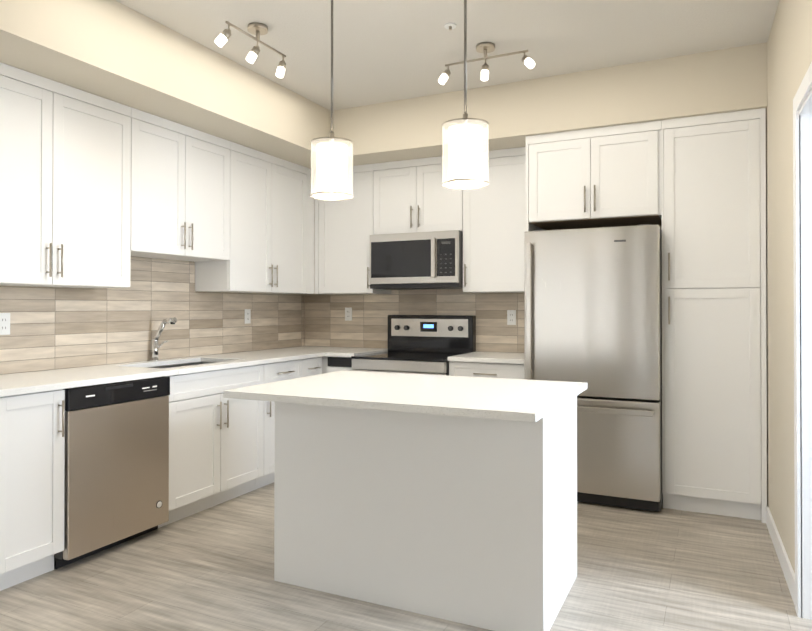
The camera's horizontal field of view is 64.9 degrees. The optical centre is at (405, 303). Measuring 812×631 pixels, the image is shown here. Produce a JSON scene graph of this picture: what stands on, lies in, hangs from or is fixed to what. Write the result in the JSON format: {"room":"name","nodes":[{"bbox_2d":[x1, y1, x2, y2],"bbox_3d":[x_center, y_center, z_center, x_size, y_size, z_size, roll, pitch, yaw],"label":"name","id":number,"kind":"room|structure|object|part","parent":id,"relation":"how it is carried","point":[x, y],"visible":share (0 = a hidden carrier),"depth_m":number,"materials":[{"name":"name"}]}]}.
{"room":"kitchen","nodes":[
{"label":"kitchen","id":0,"kind":"room"},
{"bbox_2d":[0,256,303,294],"bbox_3d":[-2.933,-0.129,1.843,0.100,2.800,9.000,0,0,26],"label":"wall","id":1,"kind":"structure","parent":0,"point":[167,259],"depth_m":4.50,"materials":[{"name":"beige paint"}]},
{"bbox_2d":[0,62,130,287],"bbox_3d":[-1.958,-0.620,3.331,0.364,1.053,1.018,0,0,26],"label":"upper cabinet","id":2,"kind":"object","parent":1,"relation":"attached to","point":[65,185],"visible":1,"depth_m":3.33,"materials":[{"name":"white wood"}]},
{"bbox_2d":[0,256,304,374],"bbox_3d":[-1.637,0.042,4.404,0.008,0.682,3.238,0,0,26],"label":"backsplash","id":3,"kind":"structure","parent":1,"relation":"attached to","point":[52,328],"depth_m":4.18,"materials":[{"name":"tile"}]},
{"bbox_2d":[0,313,9,334],"bbox_3d":[-2.125,0.109,3.372,0.007,0.116,0.070,0,0,26],"label":"electrical outlet","id":4,"kind":"object","parent":3,"relation":"attached to","point":[4,323],"visible":1,"depth_m":3.38,"materials":[{"name":"white plastic"}]},
{"bbox_2d":[245,309,250,323],"bbox_3d":[-1.274,0.106,5.138,0.007,0.116,0.070,0,0,26],"label":"electrical outlet","id":5,"kind":"object","parent":3,"relation":"attached to","point":[247,316],"visible":1,"depth_m":5.13,"materials":[{"name":"white plastic"}]},
{"bbox_2d":[130,107,229,261],"bbox_3d":[-1.552,-0.722,4.173,0.364,0.838,0.845,0,0,26],"label":"upper cabinet","id":6,"kind":"object","parent":1,"relation":"attached to","point":[180,192],"visible":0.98,"depth_m":4.06,"materials":[{"name":"white wood"}]},
{"bbox_2d":[195,141,313,293],"bbox_3d":[-1.140,-0.609,5.027,0.364,1.053,1.049,0,0,26],"label":"upper cabinet","id":7,"kind":"object","parent":1,"relation":"attached to","point":[271,225],"visible":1,"depth_m":4.86,"materials":[{"name":"white wood"}]},
{"bbox_2d":[0,482,811,630],"bbox_3d":[-0.389,1.288,0.663,5.700,0.050,9.100,0,0,26],"label":"floor","id":8,"kind":"structure","parent":0,"point":[212,569],"depth_m":2.88,"materials":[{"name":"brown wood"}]},
{"bbox_2d":[0,389,64,590],"bbox_3d":[-1.966,0.842,2.981,0.644,0.873,0.398,0,0,26],"label":"base cabinet","id":9,"kind":"object","parent":8,"relation":"on","point":[32,450],"visible":0.98,"depth_m":2.90,"materials":[{"name":"white wood"}]},
{"bbox_2d":[54,376,169,568],"bbox_3d":[-1.747,0.846,3.450,0.632,0.871,0.630,0,0,26],"label":"dishwasher","id":10,"kind":"object","parent":8,"relation":"on","point":[116,484],"visible":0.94,"depth_m":3.27,"materials":[{"name":"grey metal"}]},
{"bbox_2d":[158,364,263,527],"bbox_3d":[-1.417,0.850,4.119,0.644,0.873,0.853,0,0,26],"label":"base cabinet","id":11,"kind":"object","parent":8,"relation":"on","point":[216,447],"visible":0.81,"depth_m":3.94,"materials":[{"name":"white wood"}]},
{"bbox_2d":[0,346,358,396],"bbox_3d":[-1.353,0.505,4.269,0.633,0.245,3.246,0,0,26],"label":"countertop","id":12,"kind":"structure","parent":11,"relation":"on","point":[30,382],"depth_m":3.68,"materials":[{"name":"stone"}]},
{"bbox_2d":[150,317,176,360],"bbox_3d":[-1.580,0.237,4.218,0.206,0.289,0.117,0,0,26],"label":"faucet","id":13,"kind":"object","parent":12,"relation":"on","point":[155,345],"visible":1,"depth_m":4.20,"materials":[{"name":"silver metal"}]},
{"bbox_2d":[255,359,301,489],"bbox_3d":[-1.135,0.854,4.706,0.644,0.873,0.445,0,0,26],"label":"base cabinet","id":14,"kind":"object","parent":8,"relation":"on","point":[281,371],"visible":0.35,"depth_m":4.47,"materials":[{"name":"white wood"}]},
{"bbox_2d":[300,357,321,376],"bbox_3d":[-0.978,0.856,5.031,0.644,0.873,0.273,0,0,26],"label":"base cabinet","id":15,"kind":"object","parent":8,"relation":"on","point":[311,366],"visible":0.19,"depth_m":4.90,"materials":[{"name":"white wood"}]},
{"bbox_2d":[322,356,352,373],"bbox_3d":[-0.661,0.858,5.397,0.896,0.873,0.608,0,0,26],"label":"base cabinet","id":16,"kind":"object","parent":8,"relation":"on","point":[331,364],"visible":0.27,"depth_m":5.01,"materials":[{"name":"white"}]},
{"bbox_2d":[351,315,475,375],"bbox_3d":[0.062,0.695,4.977,0.766,1.195,0.719,0,0,26],"label":"range","id":17,"kind":"object","parent":8,"relation":"on","point":[425,344],"visible":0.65,"depth_m":5.13,"materials":[{"name":"black"}]},
{"bbox_2d":[274,398,576,630],"bbox_3d":[0.098,0.841,2.970,1.247,0.874,0.658,0,0,26],"label":"kitchen island","id":18,"kind":"object","parent":8,"relation":"on","point":[450,498],"depth_m":2.64,"materials":[{"name":"white wood"}]},
{"bbox_2d":[223,370,586,421],"bbox_3d":[0.039,0.389,2.864,1.345,0.030,0.975,0,0,26],"label":"island countertop","id":19,"kind":"structure","parent":18,"relation":"on","point":[497,399],"depth_m":2.64,"materials":[{"name":"white stone"}]},
{"bbox_2d":[449,361,523,378],"bbox_3d":[0.685,0.854,4.729,0.563,0.873,0.644,0,0,26],"label":"base cabinet","id":20,"kind":"object","parent":8,"relation":"on","point":[490,370],"visible":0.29,"depth_m":4.47,"materials":[{"name":"white wood"}]},
{"bbox_2d":[325,348,523,363],"bbox_3d":[0.221,0.402,4.961,1.598,0.030,0.633,0,0,26],"label":"countertop","id":21,"kind":"structure","parent":20,"relation":"on","point":[499,357],"depth_m":4.70,"materials":[{"name":"stone"}]},
{"bbox_2d":[524,222,662,511],"bbox_3d":[1.291,0.369,4.347,0.858,1.838,0.810,0,0,26],"label":"fridge","id":22,"kind":"object","parent":8,"relation":"on","point":[593,308],"depth_m":3.99,"materials":[{"name":"grey metal"}]},
{"bbox_3d":[0.957,0.371,4.621,0.018,1.838,0.608,0,0,26],"label":"fridge panel","id":23,"kind":"part","parent":22,"relation":"part of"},
{"bbox_2d":[661,108,766,522],"bbox_3d":[1.974,0.072,4.112,0.568,2.428,0.644,0,0,26],"label":"pantry","id":24,"kind":"object","parent":8,"relation":"on","point":[714,371],"visible":1,"depth_m":3.86,"materials":[{"name":"white wood"}]},
{"bbox_2d":[116,0,778,110],"bbox_3d":[-0.389,-1.577,0.682,5.700,0.080,9.100,0,0,26],"label":"ceiling","id":25,"kind":"structure","parent":0,"point":[388,50],"depth_m":3.62,"materials":[{"name":"white paint"}]},
{"bbox_2d":[214,21,285,77],"bbox_3d":[-0.825,-1.414,3.490,0.116,0.208,0.537,0,0,26],"label":"track spotlight","id":26,"kind":"object","parent":25,"relation":"attached to","point":[257,29],"visible":1,"depth_m":3.48,"materials":[{"name":"silver metal"}]},
{"bbox_2d":[310,0,352,199],"bbox_3d":[-0.342,-1.006,2.953,0.196,1.030,0.196,0,0,26],"label":"pendant light","id":27,"kind":"object","parent":25,"relation":"hanging from","point":[332,156],"visible":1,"depth_m":2.90,"materials":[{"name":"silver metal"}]},
{"bbox_2d":[0,0,766,178],"bbox_3d":[-0.092,-1.334,3.368,3.700,0.370,3.800,0,0,26],"label":"soffit","id":28,"kind":"object","parent":25,"relation":"attached to","point":[115,51],"depth_m":3.96,"materials":[{"name":"beige paint"}]},
{"bbox_2d":[444,23,455,29],"bbox_3d":[0.242,-1.505,3.488,0.066,0.025,0.066,0,0,26],"label":"sprinkler","id":29,"kind":"object","parent":25,"relation":"attached to","point":[450,26],"visible":0.98,"depth_m":3.48,"materials":[{"name":"white metal"}]},
{"bbox_2d":[442,0,488,188],"bbox_3d":[0.248,-1.008,2.669,0.196,1.030,0.196,0,0,26],"label":"pendant light","id":30,"kind":"object","parent":25,"relation":"hanging from","point":[465,158],"visible":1,"depth_m":2.61,"materials":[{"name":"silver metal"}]},
{"bbox_2d":[438,42,534,84],"bbox_3d":[0.475,-1.412,3.750,0.588,0.208,0.120,0,0,26],"label":"track spotlight","id":31,"kind":"object","parent":25,"relation":"attached to","point":[485,48],"visible":1,"depth_m":3.74,"materials":[{"name":"silver metal"}]},
{"bbox_2d":[304,182,661,346],"bbox_3d":[1.565,-0.110,4.726,5.700,2.800,0.100,0,0,26],"label":"wall","id":32,"kind":"structure","parent":0,"point":[314,261],"depth_m":5.83,"materials":[{"name":"beige paint"}]},
{"bbox_2d":[315,164,390,293],"bbox_3d":[-0.460,-0.606,5.446,0.566,1.053,0.364,0,0,26],"label":"upper cabinet","id":33,"kind":"object","parent":32,"relation":"attached to","point":[343,230],"visible":0.73,"depth_m":5.31,"materials":[{"name":"white wood"}]},
{"bbox_2d":[305,289,523,352],"bbox_3d":[0.075,0.138,5.381,2.225,0.502,0.008,0,0,26],"label":"backsplash","id":34,"kind":"structure","parent":32,"relation":"attached to","point":[327,324],"depth_m":5.44,"materials":[{"name":"tile"}]},
{"bbox_2d":[345,308,351,320],"bbox_3d":[-0.510,0.097,5.655,0.070,0.116,0.007,0,0,26],"label":"electrical outlet","id":35,"kind":"object","parent":34,"relation":"attached to","point":[348,314],"visible":1,"depth_m":5.65,"materials":[{"name":"white plastic"}]},
{"bbox_2d":[507,310,515,324],"bbox_3d":[0.828,0.112,5.010,0.070,0.116,0.007,0,0,26],"label":"electrical outlet","id":36,"kind":"object","parent":34,"relation":"attached to","point":[511,317],"visible":1,"depth_m":5.01,"materials":[{"name":"white plastic"}]},
{"bbox_2d":[373,156,462,234],"bbox_3d":[0.144,-0.843,5.156,0.770,0.583,0.364,0,0,26],"label":"upper cabinet","id":37,"kind":"object","parent":32,"relation":"attached to","point":[412,195],"visible":0.67,"depth_m":5.03,"materials":[{"name":"white wood"}]},
{"bbox_2d":[370,230,462,289],"bbox_3d":[0.130,-0.332,5.124,0.758,0.430,0.428,0,0,26],"label":"microwave","id":38,"kind":"object","parent":37,"relation":"attached to","point":[417,260],"visible":0.98,"depth_m":4.94,"materials":[{"name":"grey metal"}]},
{"bbox_2d":[463,147,525,292],"bbox_3d":[0.746,-0.610,4.864,0.563,1.053,0.364,0,0,26],"label":"upper cabinet","id":39,"kind":"object","parent":32,"relation":"attached to","point":[494,220],"visible":0.54,"depth_m":4.74,"materials":[{"name":"white wood"}]},
{"bbox_2d":[526,120,661,229],"bbox_3d":[1.329,-0.844,4.430,0.861,0.591,0.644,0,0,26],"label":"upper cabinet","id":40,"kind":"object","parent":32,"relation":"attached to","point":[608,176],"visible":1,"depth_m":4.17,"materials":[{"name":"white wood"}]},
{"bbox_2d":[766,0,811,572],"bbox_3d":[0.567,-0.140,0.156,0.356,2.800,9.000,0,0,26],"label":"wall","id":41,"kind":"structure","parent":0,"point":[789,51],"depth_m":3.13,"materials":[{"name":"beige paint"}]},
{"bbox_2d":[766,506,794,604],"bbox_3d":[0.395,1.208,-0.111,0.260,0.100,8.385,0,0,26],"label":"baseboard","id":42,"kind":"structure","parent":41,"relation":"attached to","point":[786,566],"depth_m":3.08,"materials":[{"name":"white wood"}]},
{"bbox_2d":[793,62,811,619],"bbox_3d":[1.467,0.208,2.172,0.153,2.130,1.038,0,0,26],"label":"door frame","id":43,"kind":"structure","parent":41,"relation":"attached to","point":[802,174],"depth_m":2.59,"materials":[{"name":"white wood"}]}
]}

